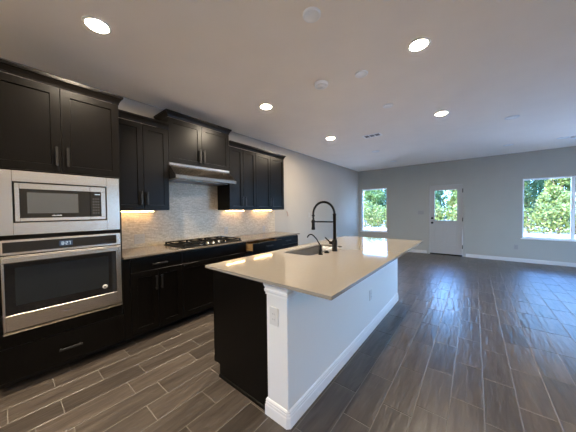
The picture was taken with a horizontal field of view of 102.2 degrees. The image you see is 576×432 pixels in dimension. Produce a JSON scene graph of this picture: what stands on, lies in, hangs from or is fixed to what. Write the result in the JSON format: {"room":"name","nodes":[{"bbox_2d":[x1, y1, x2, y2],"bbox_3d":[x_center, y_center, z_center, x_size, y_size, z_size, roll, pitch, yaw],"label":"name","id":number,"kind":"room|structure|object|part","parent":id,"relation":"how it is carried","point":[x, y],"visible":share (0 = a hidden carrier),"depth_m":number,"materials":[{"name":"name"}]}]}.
{"room":"kitchen","nodes":[
{"label":"kitchen","id":0,"kind":"room"},
{"bbox_2d":[0,57,358,248],"bbox_3d":[-1.126,-0.097,3.977,0.150,2.743,11.591,0,2,39],"label":"wall","id":1,"kind":"structure","parent":0,"point":[308,180],"depth_m":5.91,"materials":[{"name":"paint"}]},
{"bbox_2d":[134,234,144,243],"bbox_3d":[-1.864,0.287,2.920,0.008,0.117,0.117,0,2,39],"label":"wall outlet","id":2,"kind":"object","parent":1,"relation":"attached to","point":[138,238],"visible":1,"depth_m":2.92,"materials":[{"name":"beige plastic"}]},
{"bbox_2d":[118,109,169,210],"bbox_3d":[-1.780,-0.600,2.747,0.366,1.068,0.589,0,2,39],"label":"upper cabinet","id":3,"kind":"object","parent":1,"relation":"attached to","point":[143,149],"visible":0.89,"depth_m":2.66,"materials":[{"name":"black wood"}]},
{"bbox_3d":[-1.760,-0.557,2.550,0.020,0.987,0.302,0,2,39],"label":"door","id":4,"kind":"part","parent":3,"relation":"part of","materials":[{"name":"black wood"}]},
{"bbox_2d":[121,210,154,211],"bbox_3d":[-1.843,-0.059,2.822,0.036,0.015,0.410,0,2,39],"label":"light","id":5,"kind":"object","parent":3,"relation":"attached to","point":[141,210],"visible":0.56,"depth_m":2.87,"materials":[{"name":"white plastic"}]},
{"bbox_2d":[121,211,153,211],"bbox_3d":[-1.843,-0.054,2.822,0.013,0.005,0.390,0,2,39],"label":"diffuser","id":6,"kind":"object","parent":5,"relation":"attached to","point":[121,211],"depth_m":2.83,"materials":[{"name":"white"}]},
{"bbox_3d":[-1.657,-1.095,2.633,0.034,0.075,0.589,0,2,39],"label":"crown moulding","id":7,"kind":"part","parent":3,"relation":"part of","materials":[{"name":"black wood"}]},
{"bbox_3d":[-1.575,-0.564,2.779,0.020,0.987,0.281,0,2,39],"label":"door","id":8,"kind":"part","parent":3,"relation":"part of","materials":[{"name":"black wood"}]},
{"bbox_2d":[154,109,231,170],"bbox_3d":[-1.313,-1.001,3.325,0.366,0.635,0.982,0,2,39],"label":"upper cabinet","id":9,"kind":"object","parent":1,"relation":"attached to","point":[188,143],"visible":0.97,"depth_m":3.17,"materials":[{"name":"black wood"}]},
{"bbox_3d":[-1.348,-0.957,3.058,0.020,0.554,0.449,0,2,39],"label":"door","id":10,"kind":"part","parent":9,"relation":"part of","materials":[{"name":"black wood"}]},
{"bbox_3d":[-1.316,-1.281,3.319,0.363,0.075,0.982,0,2,39],"label":"crown moulding","id":11,"kind":"part","parent":9,"relation":"part of","materials":[{"name":"black wood"}]},
{"bbox_3d":[-1.062,-0.968,3.414,0.020,0.554,0.459,0,2,39],"label":"door","id":12,"kind":"part","parent":9,"relation":"part of","materials":[{"name":"black wood"}]},
{"bbox_2d":[121,182,274,248],"bbox_3d":[-1.192,-0.164,3.767,0.010,1.060,2.895,0,2,39],"label":"backsplash","id":13,"kind":"structure","parent":1,"relation":"attached to","point":[193,213],"depth_m":3.43,"materials":[{"name":"tile"}]},
{"bbox_2d":[169,162,235,185],"bbox_3d":[-1.250,-0.574,3.288,0.490,0.217,0.910,0,2,39],"label":"range hood","id":14,"kind":"object","parent":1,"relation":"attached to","point":[178,173],"visible":0.9,"depth_m":3.13,"materials":[{"name":"metal"}]},
{"bbox_2d":[217,140,256,209],"bbox_3d":[-0.846,-0.636,3.908,0.366,1.068,0.559,0,2,39],"label":"upper cabinet","id":15,"kind":"object","parent":1,"relation":"attached to","point":[241,195],"visible":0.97,"depth_m":3.77,"materials":[{"name":"black wood"}]},
{"bbox_3d":[-0.826,-0.593,3.711,0.020,0.987,0.274,0,2,39],"label":"door","id":16,"kind":"part","parent":15,"relation":"part of","materials":[{"name":"black wood"}]},
{"bbox_3d":[-0.724,-1.131,3.794,0.034,0.075,0.559,0,2,39],"label":"crown moulding","id":17,"kind":"part","parent":15,"relation":"part of","materials":[{"name":"black wood"}]},
{"bbox_3d":[-0.651,-0.600,3.929,0.020,0.987,0.279,0,2,39],"label":"door","id":18,"kind":"part","parent":15,"relation":"part of","materials":[{"name":"black wood"}]},
{"bbox_2d":[256,148,285,209],"bbox_3d":[-0.423,-0.652,4.434,0.366,1.068,0.790,0,2,39],"label":"upper cabinet","id":19,"kind":"object","parent":1,"relation":"attached to","point":[269,170],"visible":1,"depth_m":4.30,"materials":[{"name":"black wood"}]},
{"bbox_3d":[-0.446,-0.608,4.184,0.020,0.987,0.367,0,2,39],"label":"door","id":20,"kind":"part","parent":19,"relation":"part of","materials":[{"name":"black wood"}]},
{"bbox_3d":[-0.429,-1.149,4.423,0.363,0.075,0.790,0,2,39],"label":"crown moulding","id":21,"kind":"part","parent":19,"relation":"part of","materials":[{"name":"black wood"}]},
{"bbox_3d":[-0.209,-0.617,4.478,0.020,0.987,0.383,0,2,39],"label":"door","id":22,"kind":"part","parent":19,"relation":"part of","materials":[{"name":"black wood"}]},
{"bbox_2d":[0,0,575,171],"bbox_3d":[1.993,-1.547,1.425,8.195,0.200,11.891,0,2,39],"label":"ceiling","id":23,"kind":"structure","parent":0,"point":[485,63],"depth_m":2.21,"materials":[{"name":"paint"}]},
{"bbox_2d":[82,16,111,34],"bbox_3d":[-1.415,-1.411,1.723,0.172,0.009,0.172,0,2,39],"label":"recessed light","id":24,"kind":"object","parent":23,"relation":"in","point":[95,24],"visible":1,"depth_m":1.71,"materials":[{"name":"paint"}]},
{"bbox_2d":[259,104,271,109],"bbox_3d":[-0.293,-1.454,3.094,0.172,0.009,0.172,0,2,39],"label":"recessed light","id":25,"kind":"object","parent":23,"relation":"in","point":[262,106],"visible":1,"depth_m":3.08,"materials":[{"name":"paint"}]},
{"bbox_2d":[302,6,320,22],"bbox_3d":[0.168,-1.424,1.650,0.130,0.014,0.130,0,2,39],"label":"cover plate","id":26,"kind":"object","parent":23,"relation":"attached to","point":[312,14],"visible":1,"depth_m":1.64,"materials":[{"name":"white plastic"}]},
{"bbox_2d":[314,80,327,89],"bbox_3d":[0.364,-1.437,2.551,0.156,0.033,0.156,0,2,39],"label":"smoke detector","id":27,"kind":"object","parent":23,"relation":"attached to","point":[320,84],"visible":1,"depth_m":2.52,"materials":[{"name":"white plastic"}]},
{"bbox_2d":[355,70,367,77],"bbox_3d":[0.748,-1.447,2.371,0.130,0.014,0.130,0,2,39],"label":"cover plate","id":28,"kind":"object","parent":23,"relation":"attached to","point":[361,73],"visible":1,"depth_m":2.35,"materials":[{"name":"white plastic"}]},
{"bbox_2d":[362,132,381,138],"bbox_3d":[1.574,-1.502,4.348,0.330,0.008,0.190,0,2,39],"label":"ceiling vent","id":29,"kind":"object","parent":23,"relation":"in","point":[379,133],"visible":1,"depth_m":4.34,"materials":[{"name":"white metal"}]},
{"bbox_2d":[383,103,392,107],"bbox_3d":[1.337,-1.469,3.103,0.130,0.014,0.130,0,2,39],"label":"cover plate","id":30,"kind":"object","parent":23,"relation":"attached to","point":[389,105],"visible":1,"depth_m":3.08,"materials":[{"name":"white plastic"}]},
{"bbox_2d":[407,37,430,51],"bbox_3d":[1.106,-1.444,1.962,0.172,0.009,0.172,0,2,39],"label":"recessed light","id":31,"kind":"object","parent":23,"relation":"in","point":[418,44],"visible":1,"depth_m":1.95,"materials":[{"name":"paint"}]},
{"bbox_2d":[435,111,448,115],"bbox_3d":[2.231,-1.488,3.377,0.172,0.009,0.172,0,2,39],"label":"recessed light","id":32,"kind":"object","parent":23,"relation":"in","point":[441,113],"visible":1,"depth_m":3.37,"materials":[{"name":"paint"}]},
{"bbox_2d":[504,115,519,119],"bbox_3d":[3.423,-1.505,3.550,0.172,0.009,0.172,0,2,39],"label":"recessed light","id":33,"kind":"object","parent":23,"relation":"in","point":[513,116],"visible":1,"depth_m":3.55,"materials":[{"name":"paint"}]},
{"bbox_2d":[0,252,575,431],"bbox_3d":[2.025,1.370,1.489,8.195,0.150,11.891,0,2,39],"label":"floor","id":34,"kind":"structure","parent":0,"point":[466,344],"depth_m":1.92,"materials":[{"name":"brown wood"}]},
{"bbox_2d":[0,58,123,388],"bbox_3d":[-2.099,0.096,2.126,0.653,2.460,0.878,0,2,39],"label":"tall cabinet","id":35,"kind":"object","parent":34,"relation":"on","point":[44,128],"visible":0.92,"depth_m":1.91,"materials":[{"name":"black wood"}]},
{"bbox_3d":[-2.015,-0.702,1.773,0.020,0.691,0.401,0,2,39],"label":"door","id":36,"kind":"part","parent":35,"relation":"part of","materials":[{"name":"black wood"}]},
{"bbox_3d":[-1.885,-0.488,1.893,0.034,0.150,0.016,0,2,39],"label":"handle","id":37,"kind":"part","parent":35,"relation":"part of","materials":[{"name":"silver metal"}]},
{"bbox_2d":[0,169,119,235],"bbox_3d":[-2.009,-0.107,2.079,0.412,0.485,0.728,0,2,39],"label":"microwave","id":38,"kind":"object","parent":35,"relation":"in","point":[36,203],"visible":1,"depth_m":1.90,"materials":[{"name":"metal"}]},
{"bbox_3d":[-1.905,-0.109,1.905,0.016,0.291,0.438,0,2,39],"label":"door","id":39,"kind":"part","parent":38,"relation":"part of","materials":[{"name":"metal"}]},
{"bbox_3d":[-1.899,-0.100,1.915,0.012,0.222,0.412,0,2,39],"label":"door glass","id":40,"kind":"part","parent":38,"relation":"part of","materials":[{"name":"black glass"}]},
{"bbox_3d":[-1.744,-0.106,2.107,0.012,0.222,0.077,0,2,39],"label":"control panel","id":41,"kind":"part","parent":38,"relation":"part of","materials":[{"name":"black glass"}]},
{"bbox_2d":[0,233,121,336],"bbox_3d":[-2.028,0.517,2.112,0.548,0.693,0.730,0,2,39],"label":"wall oven","id":42,"kind":"object","parent":35,"relation":"in","point":[45,280],"visible":1,"depth_m":1.90,"materials":[{"name":"metal"}]},
{"bbox_3d":[-1.849,0.225,1.945,0.004,0.077,0.686,0,2,39],"label":"panel glass","id":43,"kind":"part","parent":42,"relation":"part of","materials":[{"name":"black glass"}]},
{"bbox_3d":[-1.835,0.317,1.937,0.031,0.045,0.704,0,2,39],"label":"handle","id":44,"kind":"part","parent":42,"relation":"part of","materials":[{"name":"metal"}]},
{"bbox_3d":[-1.853,0.535,1.957,0.018,0.385,0.678,0,2,39],"label":"door glass","id":45,"kind":"part","parent":42,"relation":"part of","materials":[{"name":"black glass"}]},
{"bbox_3d":[-1.849,0.227,1.960,0.018,0.110,0.730,0,2,39],"label":"control panel","id":46,"kind":"part","parent":42,"relation":"part of","materials":[{"name":"metal"}]},
{"bbox_3d":[-1.839,0.857,1.971,0.026,0.014,0.730,0,2,39],"label":"trim","id":47,"kind":"part","parent":42,"relation":"part of","materials":[{"name":"metal"}]},
{"bbox_3d":[-1.868,1.099,1.971,0.020,0.247,0.807,0,2,39],"label":"drawer","id":48,"kind":"part","parent":35,"relation":"part of","materials":[{"name":"black wood"}]},
{"bbox_3d":[-1.962,-1.095,1.979,0.263,0.075,0.878,0,2,39],"label":"crown moulding","id":49,"kind":"part","parent":35,"relation":"part of","materials":[{"name":"black wood"}]},
{"bbox_3d":[-1.843,-0.489,1.946,0.034,0.150,0.016,0,2,39],"label":"handle","id":50,"kind":"part","parent":35,"relation":"part of","materials":[{"name":"silver metal"}]},
{"bbox_3d":[-1.836,1.105,1.968,0.034,0.016,0.144,0,2,39],"label":"handle","id":51,"kind":"part","parent":35,"relation":"part of","materials":[{"name":"silver metal"}]},
{"bbox_3d":[-1.761,-0.712,2.089,0.020,0.691,0.403,0,2,39],"label":"door","id":52,"kind":"part","parent":35,"relation":"part of","materials":[{"name":"black wood"}]},
{"bbox_2d":[119,252,182,343],"bbox_3d":[-1.652,0.863,2.689,0.653,0.893,0.589,0,2,39],"label":"base cabinet","id":53,"kind":"object","parent":34,"relation":"on","point":[152,285],"visible":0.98,"depth_m":2.48,"materials":[{"name":"black wood"}]},
{"bbox_3d":[-1.494,0.892,2.434,0.020,0.633,0.258,0,2,39],"label":"door","id":54,"kind":"part","parent":53,"relation":"part of","materials":[{"name":"black wood"}]},
{"bbox_3d":[-1.415,0.500,2.529,0.020,0.130,0.523,0,2,39],"label":"drawer","id":55,"kind":"part","parent":53,"relation":"part of","materials":[{"name":"black wood"}]},
{"bbox_3d":[-1.329,0.885,2.639,0.020,0.633,0.262,0,2,39],"label":"door","id":56,"kind":"part","parent":53,"relation":"part of","materials":[{"name":"black wood"}]},
{"bbox_2d":[122,232,299,259],"bbox_3d":[-0.928,0.378,3.582,0.638,0.020,2.910,0,2,39],"label":"countertop","id":57,"kind":"structure","parent":53,"relation":"on","point":[130,253],"depth_m":2.87,"materials":[{"name":"beige stone"}]},
{"bbox_2d":[164,236,241,248],"bbox_3d":[-1.164,0.354,3.267,0.515,0.045,0.895,0,2,39],"label":"gas cooktop","id":58,"kind":"object","parent":57,"relation":"in","point":[189,243],"visible":1,"depth_m":3.17,"materials":[{"name":"metal"}]},
{"bbox_2d":[177,242,245,321],"bbox_3d":[-1.161,0.844,3.299,0.653,0.893,0.974,0,2,39],"label":"base cabinet","id":59,"kind":"object","parent":34,"relation":"on","point":[197,280],"visible":0.36,"depth_m":2.93,"materials":[{"name":"black wood"}]},
{"bbox_3d":[-1.094,0.876,2.932,0.020,0.633,0.482,0,2,39],"label":"door","id":60,"kind":"part","parent":59,"relation":"part of","materials":[{"name":"black wood"}]},
{"bbox_3d":[-0.789,0.865,3.311,0.020,0.633,0.486,0,2,39],"label":"door","id":61,"kind":"part","parent":59,"relation":"part of","materials":[{"name":"black wood"}]},
{"bbox_2d":[245,238,282,256],"bbox_3d":[-0.585,0.824,3.884,0.818,0.893,0.659,0,2,39],"label":"base cabinet","id":62,"kind":"object","parent":34,"relation":"on","point":[265,245],"visible":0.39,"depth_m":3.63,"materials":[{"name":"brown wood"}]},
{"bbox_3d":[-0.531,0.855,3.632,0.020,0.633,0.326,0,2,39],"label":"door","id":63,"kind":"part","parent":62,"relation":"part of","materials":[{"name":"black wood"}]},
{"bbox_3d":[-0.304,0.463,3.648,0.020,0.130,0.654,0,2,39],"label":"drawer","id":64,"kind":"part","parent":62,"relation":"part of","materials":[{"name":"black wood"}]},
{"bbox_2d":[274,235,297,249],"bbox_3d":[-0.235,0.808,4.450,0.653,0.893,0.660,0,2,39],"label":"base cabinet","id":65,"kind":"object","parent":34,"relation":"on","point":[287,241],"visible":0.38,"depth_m":4.29,"materials":[{"name":"black wood"}]},
{"bbox_3d":[-0.118,0.839,4.145,0.020,0.633,0.326,0,2,39],"label":"door","id":66,"kind":"part","parent":65,"relation":"part of","materials":[{"name":"black wood"}]},
{"bbox_3d":[-0.019,0.446,4.265,0.020,0.130,0.656,0,2,39],"label":"drawer","id":67,"kind":"part","parent":65,"relation":"part of","materials":[{"name":"black wood"}]},
{"bbox_3d":[0.088,0.831,4.402,0.020,0.633,0.326,0,2,39],"label":"door","id":68,"kind":"part","parent":65,"relation":"part of","materials":[{"name":"black wood"}]},
{"bbox_2d":[213,259,397,429],"bbox_3d":[0.492,0.838,2.704,0.856,0.893,2.636,0,2,39],"label":"kitchen island","id":69,"kind":"object","parent":34,"relation":"on","point":[283,369],"visible":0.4,"depth_m":1.69,"materials":[{"name":"paint"}]},
{"bbox_3d":[-0.370,0.869,1.757,0.632,0.893,0.020,0,2,39],"label":"panel","id":70,"kind":"part","parent":69,"relation":"part of","materials":[{"name":"black wood"}]},
{"bbox_3d":[-0.352,1.306,1.736,0.543,0.019,0.012,0,2,39],"label":"shoe moulding","id":71,"kind":"part","parent":69,"relation":"part of","materials":[{"name":"black wood"}]},
{"bbox_2d":[269,306,277,326],"bbox_3d":[-0.091,0.644,1.488,0.075,0.117,0.008,0,2,39],"label":"wall outlet","id":72,"kind":"object","parent":69,"relation":"attached to","point":[273,311],"visible":1,"depth_m":1.49,"materials":[{"name":"grey plastic"}]},
{"bbox_2d":[272,311,275,321],"bbox_3d":[-0.092,0.644,1.486,0.033,0.066,0.002,0,2,39],"label":"receptacle","id":73,"kind":"object","parent":72,"relation":"attached to","point":[273,312],"depth_m":1.48,"materials":[{"name":"grey plastic"}]},
{"bbox_2d":[205,236,422,300],"bbox_3d":[0.600,0.383,2.567,1.152,0.020,2.644,0,2,39],"label":"island countertop","id":74,"kind":"structure","parent":69,"relation":"on","point":[329,275],"depth_m":1.87,"materials":[{"name":"white stone"}]},
{"bbox_2d":[290,246,338,255],"bbox_3d":[0.315,0.505,2.638,0.364,0.218,0.784,0,2,39],"label":"undermount sink","id":75,"kind":"object","parent":74,"relation":"in","point":[313,250],"visible":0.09,"depth_m":2.88,"materials":[{"name":"metal"}]},
{"bbox_2d":[307,234,322,254],"bbox_3d":[0.270,0.282,2.346,0.186,0.197,0.048,0,2,39],"label":"water tap","id":76,"kind":"object","parent":74,"relation":"on","point":[320,249],"visible":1,"depth_m":2.30,"materials":[{"name":"black metal"}]},
{"bbox_2d":[311,201,337,250],"bbox_3d":[0.397,0.103,2.568,0.321,0.543,0.060,0,2,39],"label":"kitchen faucet","id":77,"kind":"object","parent":74,"relation":"on","point":[333,242],"visible":1,"depth_m":2.49,"materials":[{"name":"black metal"}]},
{"bbox_3d":[0.385,0.064,2.577,0.291,0.022,0.045,0,2,39],"label":"holder arm","id":78,"kind":"part","parent":77,"relation":"part of"},
{"bbox_3d":[0.498,0.113,2.487,0.040,0.275,0.040,0,2,39],"label":"stem","id":79,"kind":"part","parent":77,"relation":"part of","materials":[{"name":"black metal"}]},
{"bbox_3d":[0.751,1.230,2.509,0.202,0.112,2.635,0,2,39],"label":"baseboard","id":80,"kind":"part","parent":69,"relation":"part of","materials":[{"name":"paint"}]},
{"bbox_2d":[369,289,371,300],"bbox_3d":[0.913,0.869,2.560,0.008,0.117,0.075,0,2,39],"label":"wall outlet","id":81,"kind":"object","parent":69,"relation":"attached to","point":[370,291],"visible":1,"depth_m":2.55,"materials":[{"name":"grey plastic"}]},
{"bbox_2d":[358,146,575,262],"bbox_3d":[5.687,-0.218,6.031,8.195,2.743,0.150,0,2,39],"label":"wall","id":82,"kind":"structure","parent":0,"point":[494,184],"depth_m":6.26,"materials":[{"name":"paint"}]},
{"bbox_2d":[362,188,387,232],"bbox_3d":[3.022,-0.199,8.149,0.951,1.512,0.170,0,2,39],"label":"window","id":83,"kind":"structure","parent":82,"relation":"in","point":[363,230],"depth_m":8.34,"materials":[{"name":"plastic"}]},
{"bbox_2d":[408,249,426,252],"bbox_3d":[3.413,1.095,7.794,2.155,0.090,0.014,0,2,39],"label":"baseboard","id":84,"kind":"structure","parent":82,"relation":"attached to","point":[411,250],"depth_m":7.25,"materials":[{"name":"paint"}]},
{"bbox_2d":[427,181,465,256],"bbox_3d":[4.648,0.084,6.843,0.954,2.126,0.196,0,2,39],"label":"door","id":85,"kind":"structure","parent":82,"relation":"in","point":[444,237],"depth_m":6.79,"materials":[{"name":"paint"}]},
{"bbox_3d":[4.509,0.577,6.927,0.245,0.600,0.009,0,2,39],"label":"panel","id":86,"kind":"part","parent":85,"relation":"part of","materials":[{"name":"paint"}]},
{"bbox_3d":[4.622,-0.312,6.809,0.588,0.934,0.010,0,2,39],"label":"glass frame","id":87,"kind":"part","parent":85,"relation":"part of","materials":[{"name":"glass"}]},
{"bbox_3d":[4.755,0.579,6.729,0.245,0.600,0.009,0,2,39],"label":"panel","id":88,"kind":"part","parent":85,"relation":"part of","materials":[{"name":"paint"}]},
{"bbox_2d":[466,254,575,266],"bbox_3d":[6.860,1.119,5.023,4.790,0.090,0.014,0,2,39],"label":"baseboard","id":89,"kind":"structure","parent":82,"relation":"attached to","point":[467,255],"depth_m":5.80,"materials":[{"name":"paint"}]},
{"bbox_2d":[521,176,575,241],"bbox_3d":[6.549,-0.172,5.313,1.751,1.505,0.170,0,2,39],"label":"window","id":90,"kind":"structure","parent":82,"relation":"in","point":[573,178],"depth_m":5.39,"materials":[{"name":"plastic"}]},
{"bbox_3d":[6.540,0.568,5.308,1.751,0.026,0.115,0,2,39],"label":"sill","id":91,"kind":"part","parent":90,"relation":"part of","materials":[{"name":"paint"}]},
{"label":"outside","id":92,"kind":"structure","parent":0,"visible":0},
{"bbox_2d":[364,220,575,238],"bbox_3d":[10.981,1.217,13.670,90.000,0.220,85.000,0,2,39],"label":"ground","id":93,"kind":"structure","parent":92,"point":[550,234],"depth_m":13.94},
{"bbox_2d":[363,200,382,223],"bbox_3d":[7.915,-0.255,21.540,1.911,2.463,1.740,0,2,39],"label":"shrub","id":94,"kind":"object","parent":93,"relation":"on","point":[372,207],"visible":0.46,"depth_m":21.19,"materials":[{"name":"green plant"}]},
{"bbox_2d":[363,190,384,223],"bbox_3d":[8.747,-1.047,23.788,2.266,3.916,2.178,0,2,39],"label":"leafy tree","id":95,"kind":"object","parent":93,"relation":"on","point":[374,196],"visible":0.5,"depth_m":23.35,"materials":[{"name":"green plant"}]},
{"bbox_2d":[381,189,386,219],"bbox_3d":[10.523,-1.546,26.849,3.420,4.733,3.445,-1,1,-11],"label":"leafy tree","id":96,"kind":"object","parent":93,"relation":"on","point":[384,200],"visible":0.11,"depth_m":25.96,"materials":[{"name":"green plant"}]},
{"bbox_2d":[363,190,450,218],"bbox_3d":[12.359,-1.736,29.545,17.714,4.956,1.645,0,2,39],"label":"thicket","id":97,"kind":"object","parent":93,"relation":"on","point":[445,196],"visible":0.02,"depth_m":25.41,"materials":[{"name":"green plant"}]},
{"bbox_2d":[435,200,442,219],"bbox_3d":[11.495,-0.199,18.796,1.742,2.392,1.770,0,2,39],"label":"shrub","id":98,"kind":"object","parent":93,"relation":"on","point":[436,201],"visible":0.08,"depth_m":18.23,"materials":[{"name":"green plant"}]},
{"bbox_2d":[435,190,444,206],"bbox_3d":[12.775,-1.027,20.734,2.045,3.924,2.182,0,2,39],"label":"leafy tree","id":99,"kind":"object","parent":93,"relation":"on","point":[438,194],"visible":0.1,"depth_m":20.03,"materials":[{"name":"green plant"}]},
{"bbox_2d":[444,190,455,218],"bbox_3d":[16.759,-1.506,21.871,3.511,4.742,3.293,0,2,39],"label":"leafy tree","id":100,"kind":"object","parent":93,"relation":"on","point":[451,203],"visible":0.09,"depth_m":22.45,"materials":[{"name":"green plant"}]},
{"bbox_2d":[453,190,456,203],"bbox_3d":[14.790,-1.056,19.064,2.142,4.006,1.986,-1,1,-7],"label":"leafy tree","id":101,"kind":"object","parent":93,"relation":"on","point":[455,194],"visible":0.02,"depth_m":19.23,"materials":[{"name":"green plant"}]},
{"bbox_2d":[363,202,575,234],"bbox_3d":[11.522,0.051,16.848,24.132,1.973,0.967,0,2,39],"label":"hedge","id":102,"kind":"object","parent":93,"relation":"on","point":[565,221],"visible":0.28,"depth_m":13.99,"materials":[{"name":"green plant"}]},
{"bbox_3d":[11.435,0.324,16.936,23.222,1.425,0.100,0,2,39],"label":"stem","id":103,"kind":"part","parent":102,"relation":"part of","materials":[{"name":"green plant"}]},
{"bbox_2d":[524,180,526,217],"bbox_3d":[16.808,-2.584,17.568,2.010,7.080,2.015,0,1,30],"label":"leafy tree","id":104,"kind":"object","parent":93,"relation":"on","point":[525,184],"visible":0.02,"depth_m":17.00,"materials":[{"name":"green plant"}]},
{"bbox_2d":[524,179,550,226],"bbox_3d":[20.032,-3.083,19.425,3.437,7.927,3.409,-1,1,-8],"label":"leafy tree","id":105,"kind":"object","parent":93,"relation":"on","point":[532,188],"visible":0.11,"depth_m":18.64,"materials":[{"name":"green plant"}]},
{"bbox_2d":[524,179,575,222],"bbox_3d":[24.028,-4.617,20.085,9.356,10.874,1.583,0,2,39],"label":"thicket","id":106,"kind":"object","parent":93,"relation":"on","point":[548,179],"visible":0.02,"depth_m":20.94,"materials":[{"name":"green plant"}]},
{"bbox_2d":[534,190,575,230],"bbox_3d":[16.748,-0.272,14.596,1.800,2.609,1.840,0,2,39],"label":"shrub","id":107,"kind":"object","parent":93,"relation":"on","point":[567,196],"visible":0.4,"depth_m":14.24,"materials":[{"name":"green plant"}]},
{"bbox_2d":[542,178,575,229],"bbox_3d":[18.596,-2.766,15.832,2.110,7.481,2.300,-2,2,-41],"label":"leafy tree","id":108,"kind":"object","parent":93,"relation":"on","point":[553,190],"visible":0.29,"depth_m":15.63,"materials":[{"name":"green plant"}]}
]}

